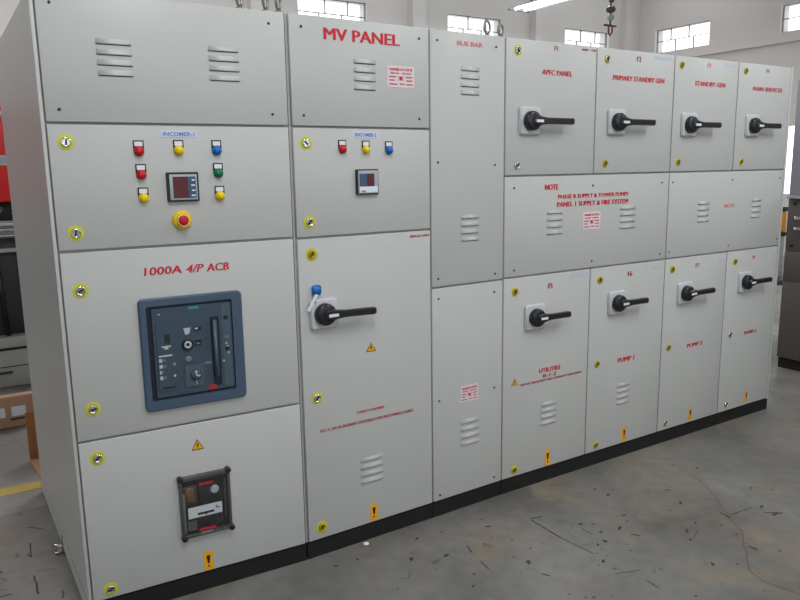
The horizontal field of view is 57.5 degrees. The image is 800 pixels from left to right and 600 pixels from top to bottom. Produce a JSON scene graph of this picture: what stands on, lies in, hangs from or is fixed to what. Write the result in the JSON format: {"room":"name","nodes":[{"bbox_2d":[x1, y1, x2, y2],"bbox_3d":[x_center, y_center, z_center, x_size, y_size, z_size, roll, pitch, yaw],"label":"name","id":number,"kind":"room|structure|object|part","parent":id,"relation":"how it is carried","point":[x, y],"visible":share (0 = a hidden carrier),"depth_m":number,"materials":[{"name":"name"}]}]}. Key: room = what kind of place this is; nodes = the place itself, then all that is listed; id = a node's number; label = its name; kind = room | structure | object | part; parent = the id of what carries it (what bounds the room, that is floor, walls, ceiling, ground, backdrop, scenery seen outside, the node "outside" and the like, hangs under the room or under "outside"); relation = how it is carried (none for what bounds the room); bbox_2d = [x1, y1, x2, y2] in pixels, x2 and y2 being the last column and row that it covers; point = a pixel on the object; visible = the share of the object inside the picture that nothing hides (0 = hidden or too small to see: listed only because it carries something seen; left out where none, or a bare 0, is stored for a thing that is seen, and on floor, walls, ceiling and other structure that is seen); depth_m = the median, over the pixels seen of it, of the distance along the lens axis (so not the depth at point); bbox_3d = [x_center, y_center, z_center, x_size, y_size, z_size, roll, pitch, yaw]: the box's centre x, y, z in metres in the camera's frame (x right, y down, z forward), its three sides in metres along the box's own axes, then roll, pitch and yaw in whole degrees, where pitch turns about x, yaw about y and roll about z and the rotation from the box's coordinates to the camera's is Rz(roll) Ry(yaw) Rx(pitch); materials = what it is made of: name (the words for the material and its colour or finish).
{"room":"factory workshop","nodes":[
{"label":"factory workshop","id":0,"kind":"room"},
{"bbox_2d":[0,0,620,48],"bbox_3d":[-4.820,-2.807,9.343,23.180,5.600,0.250,-7,12,-32],"label":"wall","id":1,"kind":"structure","parent":0,"point":[588,15],"depth_m":12.99,"materials":[{"name":"paint"}]},
{"bbox_2d":[247,0,265,9],"bbox_3d":[-2.055,-3.119,10.834,0.260,5.600,0.160,-7,12,-32],"label":"trim","id":2,"kind":"structure","parent":1,"relation":"attached to","point":[251,4],"depth_m":10.54,"materials":[{"name":"paint"}]},
{"bbox_2d":[298,0,364,20],"bbox_3d":[-1.075,-4.479,11.424,1.210,0.435,0.030,-7,12,-32],"label":"window","id":3,"kind":"structure","parent":1,"relation":"in","point":[347,2],"depth_m":11.49,"materials":[{"name":"grey"}]},
{"bbox_2d":[408,0,425,27],"bbox_3d":[0.304,-3.423,12.310,0.260,5.600,0.160,-7,12,-32],"label":"trim","id":4,"kind":"structure","parent":1,"relation":"attached to","point":[416,8],"depth_m":12.01,"materials":[{"name":"paint"}]},
{"bbox_2d":[448,14,499,35],"bbox_3d":[1.293,-4.783,12.905,1.210,0.435,0.030,-7,12,-32],"label":"window","id":5,"kind":"structure","parent":1,"relation":"in","point":[448,14],"depth_m":12.85,"materials":[{"name":"grey"}]},
{"bbox_2d":[530,0,546,40],"bbox_3d":[2.580,-3.716,13.733,0.260,5.600,0.160,-7,12,-32],"label":"column","id":6,"kind":"structure","parent":1,"relation":"attached to","point":[538,18],"depth_m":13.42,"materials":[{"name":"paint"}]},
{"bbox_2d":[565,28,606,47],"bbox_3d":[3.636,-5.085,14.371,1.210,0.435,0.030,-7,12,-32],"label":"window","id":7,"kind":"structure","parent":1,"relation":"in","point":[591,43],"depth_m":14.45,"materials":[{"name":"grey"}]},
{"bbox_2d":[620,0,640,50],"bbox_3d":[4.687,-3.987,15.052,0.380,5.600,0.160,-7,12,-32],"label":"column","id":8,"kind":"structure","parent":1,"relation":"attached to","point":[630,9],"depth_m":14.69,"materials":[{"name":"paint"}]},
{"bbox_2d":[0,256,799,599],"bbox_3d":[0.672,1.440,1.438,22.680,0.121,20.000,-7,12,-32],"label":"floor","id":9,"kind":"structure","parent":0,"point":[713,512],"depth_m":3.23,"materials":[{"name":"concrete"}]},
{"bbox_2d":[0,106,30,387],"bbox_3d":[-4.077,-0.371,5.498,3.050,2.150,1.230,-7,12,-32],"label":"machine","id":10,"kind":"object","parent":9,"relation":"on","point":[14,364],"visible":0.12,"depth_m":5.62,"materials":[{"name":"black"}]},
{"bbox_3d":[-3.701,-0.939,4.936,1.915,0.075,0.009,-7,12,-32],"label":"name plate","id":11,"kind":"part","parent":10,"relation":"part of","materials":[{"name":"grey"}]},
{"bbox_2d":[0,106,10,201],"bbox_3d":[-4.095,-1.067,5.355,2.920,0.730,1.150,-7,12,-32],"label":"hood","id":12,"kind":"object","parent":10,"relation":"attached to","point":[4,181],"depth_m":5.42,"materials":[{"name":"red metal"}]},
{"bbox_3d":[-3.811,-0.376,5.025,2.940,0.240,0.140,-7,12,-32],"label":"rail","id":13,"kind":"part","parent":10,"relation":"part of","materials":[{"name":"grey metal"}]},
{"bbox_2d":[0,391,33,428],"bbox_3d":[-2.897,0.769,4.529,1.170,0.206,0.072,-7,12,-32],"label":"cardboard box","id":14,"kind":"object","parent":9,"relation":"on","point":[13,407],"visible":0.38,"depth_m":4.74,"materials":[{"name":"brown cardboard"}]},
{"bbox_2d":[0,481,41,496],"bbox_3d":[-4.631,1.329,2.173,6.540,0.002,0.100,-7,12,-32],"label":"floor marking","id":15,"kind":"object","parent":9,"relation":"on","point":[34,485],"depth_m":3.82,"materials":[{"name":"yellow paint"}]},
{"bbox_2d":[25,411,40,477],"bbox_3d":[-1.830,0.787,4.127,0.460,0.288,0.407,-7,12,-32],"label":"carton","id":16,"kind":"object","parent":9,"relation":"on","point":[30,419],"visible":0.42,"depth_m":4.18,"materials":[{"name":"brown cardboard"}]},
{"bbox_3d":[-1.938,0.759,4.293,0.460,0.288,0.007,-7,12,-32],"label":"panel","id":17,"kind":"part","parent":16,"relation":"part of","materials":[{"name":"brown cardboard"}]},
{"bbox_2d":[0,0,306,599],"bbox_3d":[-1.143,-0.073,3.238,0.946,2.276,1.431,-7,12,-29],"label":"switchgear cubicle","id":18,"kind":"object","parent":9,"relation":"on","point":[146,142],"visible":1,"depth_m":2.66,"materials":[{"name":"paint"}]},
{"bbox_2d":[95,38,133,76],"bbox_3d":[-0.950,-0.807,2.427,0.112,0.122,0.005,-7,12,-29],"label":"vent","id":19,"kind":"object","parent":18,"relation":"attached to","point":[114,57],"depth_m":2.43,"materials":[{"name":"metal"}]},
{"bbox_3d":[-0.898,-0.533,2.503,0.036,0.031,0.004,-7,12,-29],"label":"label plate","id":20,"kind":"part","parent":18,"relation":"part of","materials":[{"name":"white plastic"}]},
{"bbox_3d":[-0.895,-0.454,2.518,0.036,0.031,0.004,-7,12,-29],"label":"label plate","id":21,"kind":"part","parent":18,"relation":"part of","materials":[{"name":"white plastic"}]},
{"bbox_3d":[-0.892,-0.376,2.533,0.036,0.031,0.004,-7,12,-29],"label":"label plate","id":22,"kind":"part","parent":18,"relation":"part of","materials":[{"name":"white plastic"}]},
{"bbox_3d":[-0.791,-0.820,2.528,0.829,0.406,0.019,-7,12,-29],"label":"panel","id":23,"kind":"part","parent":18,"relation":"part of","materials":[{"name":"paint"}]},
{"bbox_3d":[-0.785,-0.409,2.603,0.829,0.414,0.019,-7,12,-29],"label":"door","id":24,"kind":"part","parent":18,"relation":"part of","materials":[{"name":"paint"}]},
{"bbox_3d":[-0.781,-0.548,2.567,0.036,0.031,0.004,-7,12,-29],"label":"label plate","id":25,"kind":"part","parent":18,"relation":"part of","materials":[{"name":"white plastic"}]},
{"bbox_3d":[-0.778,-0.584,2.564,0.127,0.023,0.003,-7,12,-29],"label":"name plate","id":26,"kind":"part","parent":18,"relation":"part of","materials":[{"name":"blue"}]},
{"bbox_3d":[-0.776,0.129,2.700,0.829,0.663,0.019,-7,12,-29],"label":"door","id":27,"kind":"part","parent":18,"relation":"part of","materials":[{"name":"paint"}]},
{"bbox_3d":[-0.766,0.763,2.814,0.829,0.609,0.019,-7,12,-29],"label":"door","id":28,"kind":"part","parent":18,"relation":"part of","materials":[{"name":"paint"}]},
{"bbox_3d":[-0.762,0.181,2.700,0.288,0.330,0.010,-7,12,-29],"label":"plate","id":29,"kind":"part","parent":18,"relation":"part of","materials":[{"name":"blue"}]},
{"bbox_3d":[-0.760,0.281,2.705,0.068,0.080,0.015,-7,12,-29],"label":"racking knob","id":30,"kind":"part","parent":18,"relation":"part of","materials":[{"name":"blue"}]},
{"bbox_3d":[-0.748,0.783,2.806,0.194,0.247,0.019,-7,12,-29],"label":"frame","id":31,"kind":"part","parent":18,"relation":"part of","materials":[{"name":"grey plastic"}]},
{"bbox_3d":[-0.690,0.181,2.729,0.015,0.218,0.013,-7,12,-29],"label":"charging lever","id":32,"kind":"part","parent":18,"relation":"part of","materials":[{"name":"black plastic"}]},
{"bbox_3d":[-0.663,-0.562,2.632,0.036,0.031,0.004,-7,12,-29],"label":"label plate","id":33,"kind":"part","parent":18,"relation":"part of","materials":[{"name":"white plastic"}]},
{"bbox_3d":[-0.661,-0.482,2.647,0.036,0.031,0.004,-7,12,-29],"label":"label plate","id":34,"kind":"part","parent":18,"relation":"part of","materials":[{"name":"white plastic"}]},
{"bbox_3d":[-0.659,-0.402,2.662,0.036,0.031,0.004,-7,12,-29],"label":"label plate","id":35,"kind":"part","parent":18,"relation":"part of","materials":[{"name":"white plastic"}]},
{"bbox_2d":[208,45,239,81],"bbox_3d":[-0.628,-0.845,2.605,0.110,0.122,0.005,-7,12,-29],"label":"vent","id":36,"kind":"object","parent":18,"relation":"attached to","point":[223,60],"depth_m":2.60,"materials":[{"name":"metal"}]},
{"bbox_2d":[283,13,431,559],"bbox_3d":[-0.492,-0.112,3.614,0.669,2.198,1.461,-8,12,-33],"label":"switchgear cubicle","id":37,"kind":"object","parent":9,"relation":"on","point":[358,91],"visible":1,"depth_m":3.03,"materials":[{"name":"paint"}]},
{"bbox_2d":[307,285,320,311],"bbox_3d":[-0.342,-0.007,2.901,0.067,0.103,0.020,-8,12,-33],"label":"tag","id":38,"kind":"object","parent":37,"relation":"attached to","point":[316,289],"visible":1,"depth_m":2.90,"materials":[{"name":"blue plastic"}]},
{"bbox_3d":[-0.296,0.059,2.927,0.091,0.091,0.031,-8,12,-33],"label":"knob","id":39,"kind":"part","parent":37,"relation":"part of","materials":[{"name":"black plastic"}]},
{"bbox_3d":[-0.229,-0.619,2.889,0.036,0.031,0.004,-8,12,-33],"label":"label plate","id":40,"kind":"part","parent":37,"relation":"part of","materials":[{"name":"white plastic"}]},
{"bbox_3d":[-0.199,0.050,2.970,0.236,0.044,0.020,-8,12,-33],"label":"lever","id":41,"kind":"part","parent":37,"relation":"part of","materials":[{"name":"black plastic"}]},
{"bbox_3d":[-0.150,-0.899,2.909,0.638,0.406,0.019,-8,12,-33],"label":"panel","id":42,"kind":"part","parent":37,"relation":"part of","materials":[{"name":"paint"}]},
{"bbox_3d":[-0.143,-0.485,2.984,0.638,0.419,0.019,-8,12,-33],"label":"door","id":43,"kind":"part","parent":37,"relation":"part of","materials":[{"name":"paint"}]},
{"bbox_3d":[-0.130,0.356,3.135,0.638,1.275,0.019,-8,12,-33],"label":"door","id":44,"kind":"part","parent":37,"relation":"part of","materials":[{"name":"paint"}]},
{"bbox_2d":[354,58,375,90],"bbox_3d":[-0.140,-0.898,2.902,0.099,0.122,0.005,-8,12,-33],"label":"vent","id":45,"kind":"object","parent":37,"relation":"attached to","point":[364,68],"depth_m":2.90,"materials":[{"name":"metal"}]},
{"bbox_3d":[-0.138,-0.667,2.943,0.117,0.024,0.003,-8,12,-33],"label":"name plate","id":46,"kind":"part","parent":37,"relation":"part of","materials":[{"name":"blue"}]},
{"bbox_3d":[-0.139,-0.629,2.948,0.036,0.031,0.004,-8,12,-33],"label":"label plate","id":47,"kind":"part","parent":37,"relation":"part of","materials":[{"name":"white plastic"}]},
{"bbox_2d":[361,453,383,484],"bbox_3d":[-0.122,0.739,3.192,0.112,0.122,0.005,-8,12,-33],"label":"vent","id":48,"kind":"object","parent":37,"relation":"attached to","point":[372,464],"depth_m":3.19,"materials":[{"name":"metal"}]},
{"bbox_3d":[-0.046,-0.639,3.008,0.036,0.031,0.004,-8,12,-33],"label":"label plate","id":49,"kind":"part","parent":37,"relation":"part of","materials":[{"name":"white plastic"}]},
{"bbox_2d":[427,20,504,517],"bbox_3d":[-0.058,-0.211,3.918,0.450,2.271,1.393,-8,12,-33],"label":"switchgear cubicle","id":50,"kind":"object","parent":9,"relation":"on","point":[466,128],"visible":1,"depth_m":3.33,"materials":[{"name":"paint"}]},
{"bbox_3d":[0.318,0.426,3.449,0.416,1.012,0.019,-8,12,-33],"label":"panel","id":51,"kind":"part","parent":50,"relation":"part of","materials":[{"name":"paint"}]},
{"bbox_3d":[0.301,-0.619,3.260,0.416,1.096,0.019,-8,12,-33],"label":"panel","id":52,"kind":"part","parent":50,"relation":"part of","materials":[{"name":"paint"}]},
{"bbox_2d":[461,214,478,241],"bbox_3d":[0.318,-0.329,3.307,0.102,0.122,0.005,-8,12,-33],"label":"vent","id":53,"kind":"object","parent":50,"relation":"attached to","point":[469,222],"depth_m":3.31,"materials":[{"name":"metal"}]},
{"bbox_2d":[461,416,479,445],"bbox_3d":[0.336,0.626,3.481,0.110,0.129,0.005,-8,12,-33],"label":"vent","id":54,"kind":"object","parent":50,"relation":"attached to","point":[470,425],"depth_m":3.48,"materials":[{"name":"metal"}]},
{"bbox_2d":[461,66,479,95],"bbox_3d":[0.308,-0.961,3.193,0.102,0.122,0.005,-8,12,-33],"label":"vent","id":55,"kind":"object","parent":50,"relation":"attached to","point":[470,75],"depth_m":3.19,"materials":[{"name":"metal"}]},
{"bbox_2d":[497,23,674,494],"bbox_3d":[0.628,-0.290,4.318,1.195,2.263,1.436,-7,12,-32],"label":"switchgear cubicle","id":56,"kind":"object","parent":9,"relation":"on","point":[587,129],"visible":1,"depth_m":3.73,"materials":[{"name":"paint"}]},
{"bbox_3d":[0.619,-0.834,3.388,0.091,0.091,0.031,-7,12,-32],"label":"knob","id":57,"kind":"part","parent":56,"relation":"part of","materials":[{"name":"black plastic"}]},
{"bbox_3d":[0.679,0.088,3.584,0.091,0.091,0.031,-7,12,-32],"label":"knob","id":58,"kind":"part","parent":56,"relation":"part of","materials":[{"name":"black plastic"}]},
{"bbox_3d":[0.742,0.369,3.719,0.580,1.015,0.019,-7,12,-32],"label":"door","id":59,"kind":"part","parent":56,"relation":"part of","materials":[{"name":"paint"}]},
{"bbox_2d":[541,400,556,425],"bbox_3d":[0.767,0.580,3.758,0.106,0.122,0.005,-7,12,-32],"label":"vent","id":60,"kind":"object","parent":56,"relation":"attached to","point":[548,407],"depth_m":3.76,"materials":[{"name":"metal"}]},
{"bbox_3d":[0.722,-0.912,3.488,0.580,0.613,0.019,-7,12,-32],"label":"door","id":61,"kind":"part","parent":56,"relation":"part of","materials":[{"name":"paint"}]},
{"bbox_3d":[0.727,-0.844,3.436,0.260,0.044,0.020,-7,12,-32],"label":"lever","id":62,"kind":"part","parent":56,"relation":"part of","materials":[{"name":"black plastic"}]},
{"bbox_3d":[0.769,0.081,3.621,0.217,0.044,0.020,-7,12,-32],"label":"lever","id":63,"kind":"part","parent":56,"relation":"part of","materials":[{"name":"black plastic"}]},
{"bbox_2d":[547,210,562,234],"bbox_3d":[0.763,-0.384,3.591,0.103,0.122,0.005,-7,12,-32],"label":"vent","id":64,"kind":"object","parent":56,"relation":"attached to","point":[554,217],"depth_m":3.59,"materials":[{"name":"metal"}]},
{"bbox_3d":[0.982,-0.403,3.743,1.176,0.472,0.019,-7,12,-32],"label":"panel","id":65,"kind":"part","parent":56,"relation":"part of","materials":[{"name":"paint"}]},
{"bbox_3d":[1.176,0.018,3.894,0.091,0.091,0.031,-7,12,-32],"label":"knob","id":66,"kind":"part","parent":56,"relation":"part of","materials":[{"name":"black plastic"}]},
{"bbox_3d":[1.118,-0.904,3.699,0.091,0.091,0.031,-7,12,-32],"label":"knob","id":67,"kind":"part","parent":56,"relation":"part of","materials":[{"name":"black plastic"}]},
{"bbox_2d":[616,381,629,404],"bbox_3d":[1.241,0.517,4.054,0.100,0.122,0.005,-7,12,-32],"label":"vent","id":68,"kind":"object","parent":56,"relation":"attached to","point":[622,387],"depth_m":4.05,"materials":[{"name":"metal"}]},
{"bbox_3d":[1.241,0.305,4.031,0.588,1.015,0.019,-7,12,-32],"label":"door","id":69,"kind":"part","parent":56,"relation":"part of","materials":[{"name":"paint"}]},
{"bbox_2d":[620,205,635,228],"bbox_3d":[1.210,-0.442,3.870,0.118,0.122,0.005,-7,12,-32],"label":"vent","id":70,"kind":"object","parent":56,"relation":"attached to","point":[627,212],"depth_m":3.87,"materials":[{"name":"metal"}]},
{"bbox_3d":[1.221,-0.976,3.800,0.588,0.613,0.019,-7,12,-32],"label":"door","id":71,"kind":"part","parent":56,"relation":"part of","materials":[{"name":"paint"}]},
{"bbox_3d":[1.266,0.011,3.931,0.217,0.044,0.020,-7,12,-32],"label":"lever","id":72,"kind":"part","parent":56,"relation":"part of","materials":[{"name":"black plastic"}]},
{"bbox_3d":[1.226,-0.914,3.747,0.260,0.044,0.020,-7,12,-32],"label":"lever","id":73,"kind":"part","parent":56,"relation":"part of","materials":[{"name":"black plastic"}]},
{"bbox_2d":[655,55,793,444],"bbox_3d":[1.611,-0.385,4.939,1.131,2.198,1.436,-7,12,-32],"label":"switchgear cubicle","id":74,"kind":"object","parent":9,"relation":"on","point":[730,123],"visible":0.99,"depth_m":4.35,"materials":[{"name":"paint"}]},
{"bbox_3d":[1.661,-0.037,4.199,0.091,0.091,0.031,-7,12,-32],"label":"knob","id":75,"kind":"part","parent":74,"relation":"part of","materials":[{"name":"black plastic"}]},
{"bbox_3d":[1.608,-0.964,4.006,0.091,0.091,0.031,-7,12,-32],"label":"knob","id":76,"kind":"part","parent":74,"relation":"part of","materials":[{"name":"black plastic"}]},
{"bbox_3d":[1.734,0.242,4.340,0.565,1.015,0.019,-7,12,-32],"label":"door","id":77,"kind":"part","parent":74,"relation":"part of","materials":[{"name":"paint"}]},
{"bbox_3d":[1.759,-0.046,4.240,0.234,0.044,0.020,-7,12,-32],"label":"lever","id":78,"kind":"part","parent":74,"relation":"part of","materials":[{"name":"black plastic"}]},
{"bbox_2d":[697,201,709,221],"bbox_3d":[1.753,-0.511,4.210,0.104,0.122,0.005,-7,12,-32],"label":"vent","id":79,"kind":"object","parent":74,"relation":"attached to","point":[703,207],"depth_m":4.21,"materials":[{"name":"metal"}]},
{"bbox_3d":[1.714,-1.040,4.108,0.565,0.613,0.019,-7,12,-32],"label":"door","id":80,"kind":"part","parent":74,"relation":"part of","materials":[{"name":"paint"}]},
{"bbox_3d":[1.709,-0.973,4.050,0.242,0.044,0.020,-7,12,-32],"label":"lever","id":81,"kind":"part","parent":74,"relation":"part of","materials":[{"name":"black plastic"}]},
{"bbox_3d":[1.949,-0.527,4.348,1.103,0.472,0.019,-7,12,-32],"label":"panel","id":82,"kind":"part","parent":74,"relation":"part of","materials":[{"name":"paint"}]},
{"bbox_3d":[2.202,0.181,4.633,0.530,1.015,0.019,-7,12,-32],"label":"door","id":83,"kind":"part","parent":74,"relation":"part of","materials":[{"name":"paint"}]},
{"bbox_3d":[2.153,-0.109,4.505,0.091,0.091,0.031,-7,12,-32],"label":"knob","id":84,"kind":"part","parent":74,"relation":"part of","materials":[{"name":"black plastic"}]},
{"bbox_3d":[2.109,-1.034,4.319,0.091,0.091,0.031,-7,12,-32],"label":"knob","id":85,"kind":"part","parent":74,"relation":"part of","materials":[{"name":"black plastic"}]},
{"bbox_2d":[751,198,761,217],"bbox_3d":[2.194,-0.568,4.486,0.098,0.122,0.005,-7,12,-32],"label":"vent","id":86,"kind":"object","parent":74,"relation":"attached to","point":[756,203],"depth_m":4.49,"materials":[{"name":"metal"}]},
{"bbox_3d":[2.251,-0.118,4.546,0.234,0.044,0.020,-7,12,-32],"label":"lever","id":87,"kind":"part","parent":74,"relation":"part of","materials":[{"name":"black plastic"}]},
{"bbox_3d":[2.182,-1.100,4.401,0.530,0.613,0.019,-7,12,-32],"label":"door","id":88,"kind":"part","parent":74,"relation":"part of","materials":[{"name":"paint"}]},
{"bbox_3d":[2.210,-1.043,4.362,0.242,0.044,0.020,-7,12,-32],"label":"lever","id":89,"kind":"part","parent":74,"relation":"part of","materials":[{"name":"black plastic"}]},
{"bbox_2d":[777,206,787,284],"bbox_3d":[5.202,-0.774,10.072,0.600,1.030,0.500,-7,12,-32],"label":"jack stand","id":90,"kind":"object","parent":9,"relation":"on","point":[785,208],"visible":0.26,"depth_m":9.99,"materials":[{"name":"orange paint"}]},
{"bbox_2d":[777,80,799,371],"bbox_3d":[3.808,-0.475,5.159,0.835,2.230,1.752,-7,12,-32],"label":"tall cabinet","id":91,"kind":"object","parent":9,"relation":"on","point":[788,347],"visible":1,"depth_m":5.68,"materials":[{"name":"metal"}]},
{"bbox_3d":[3.265,0.212,5.451,0.016,0.610,0.870,-7,12,-32],"label":"door","id":92,"kind":"part","parent":91,"relation":"part of","materials":[{"name":"brown paint"}]},
{"bbox_3d":[3.258,-0.208,5.375,0.016,0.236,0.870,-7,12,-32],"label":"panel","id":93,"kind":"part","parent":91,"relation":"part of","materials":[{"name":"brown paint"}]},
{"bbox_3d":[3.253,-0.525,5.318,0.016,0.401,0.870,-7,12,-32],"label":"door","id":94,"kind":"part","parent":91,"relation":"part of","materials":[{"name":"brown paint"}]},
{"bbox_3d":[3.243,-1.170,5.201,0.016,0.850,0.870,-7,12,-32],"label":"door","id":95,"kind":"part","parent":91,"relation":"part of","materials":[{"name":"paint"}]},
{"bbox_2d":[639,0,799,255],"bbox_3d":[10.290,-2.618,6.975,0.250,5.600,20.000,-7,12,-32],"label":"wall","id":96,"kind":"structure","parent":0,"point":[733,23],"depth_m":13.10,"materials":[{"name":"paint"}]},
{"bbox_2d":[657,20,709,52],"bbox_3d":[5.478,-5.064,14.069,0.030,0.445,1.220,-7,12,-32],"label":"window","id":97,"kind":"structure","parent":96,"relation":"in","point":[693,36],"depth_m":14.16,"materials":[{"name":"grey"}]},
{"bbox_2d":[687,38,799,56],"bbox_3d":[8.590,-3.838,9.156,0.050,0.040,13.800,-7,12,-32],"label":"trim","id":98,"kind":"structure","parent":96,"relation":"attached to","point":[794,39],"depth_m":12.92,"materials":[{"name":"paint"}]},
{"bbox_2d":[782,2,799,31],"bbox_3d":[6.871,-4.698,11.916,0.030,0.445,1.240,-7,12,-32],"label":"window","id":99,"kind":"structure","parent":96,"relation":"in","point":[799,2],"depth_m":12.39,"materials":[{"name":"grey"}]},
{"bbox_3d":[0.583,-4.203,0.419,23.180,0.150,20.500,-7,12,-32],"label":"ceiling","id":100,"kind":"structure","parent":0,"visible":0},
{"bbox_2d":[508,0,570,12],"bbox_3d":[2.514,-5.244,10.699,0.450,1.512,2.274,-7,12,-32],"label":"fluorescent light","id":101,"kind":"object","parent":100,"relation":"hanging from","point":[527,8],"visible":1,"depth_m":11.47,"materials":[{"name":"white glass"}]},
{"bbox_2d":[604,0,616,35],"bbox_3d":[2.685,-4.551,9.183,0.216,2.343,0.180,-7,12,-32],"label":"hook","id":102,"kind":"object","parent":100,"relation":"hanging from","point":[610,9],"visible":1,"depth_m":9.32,"materials":[{"name":"grey"}]}
]}

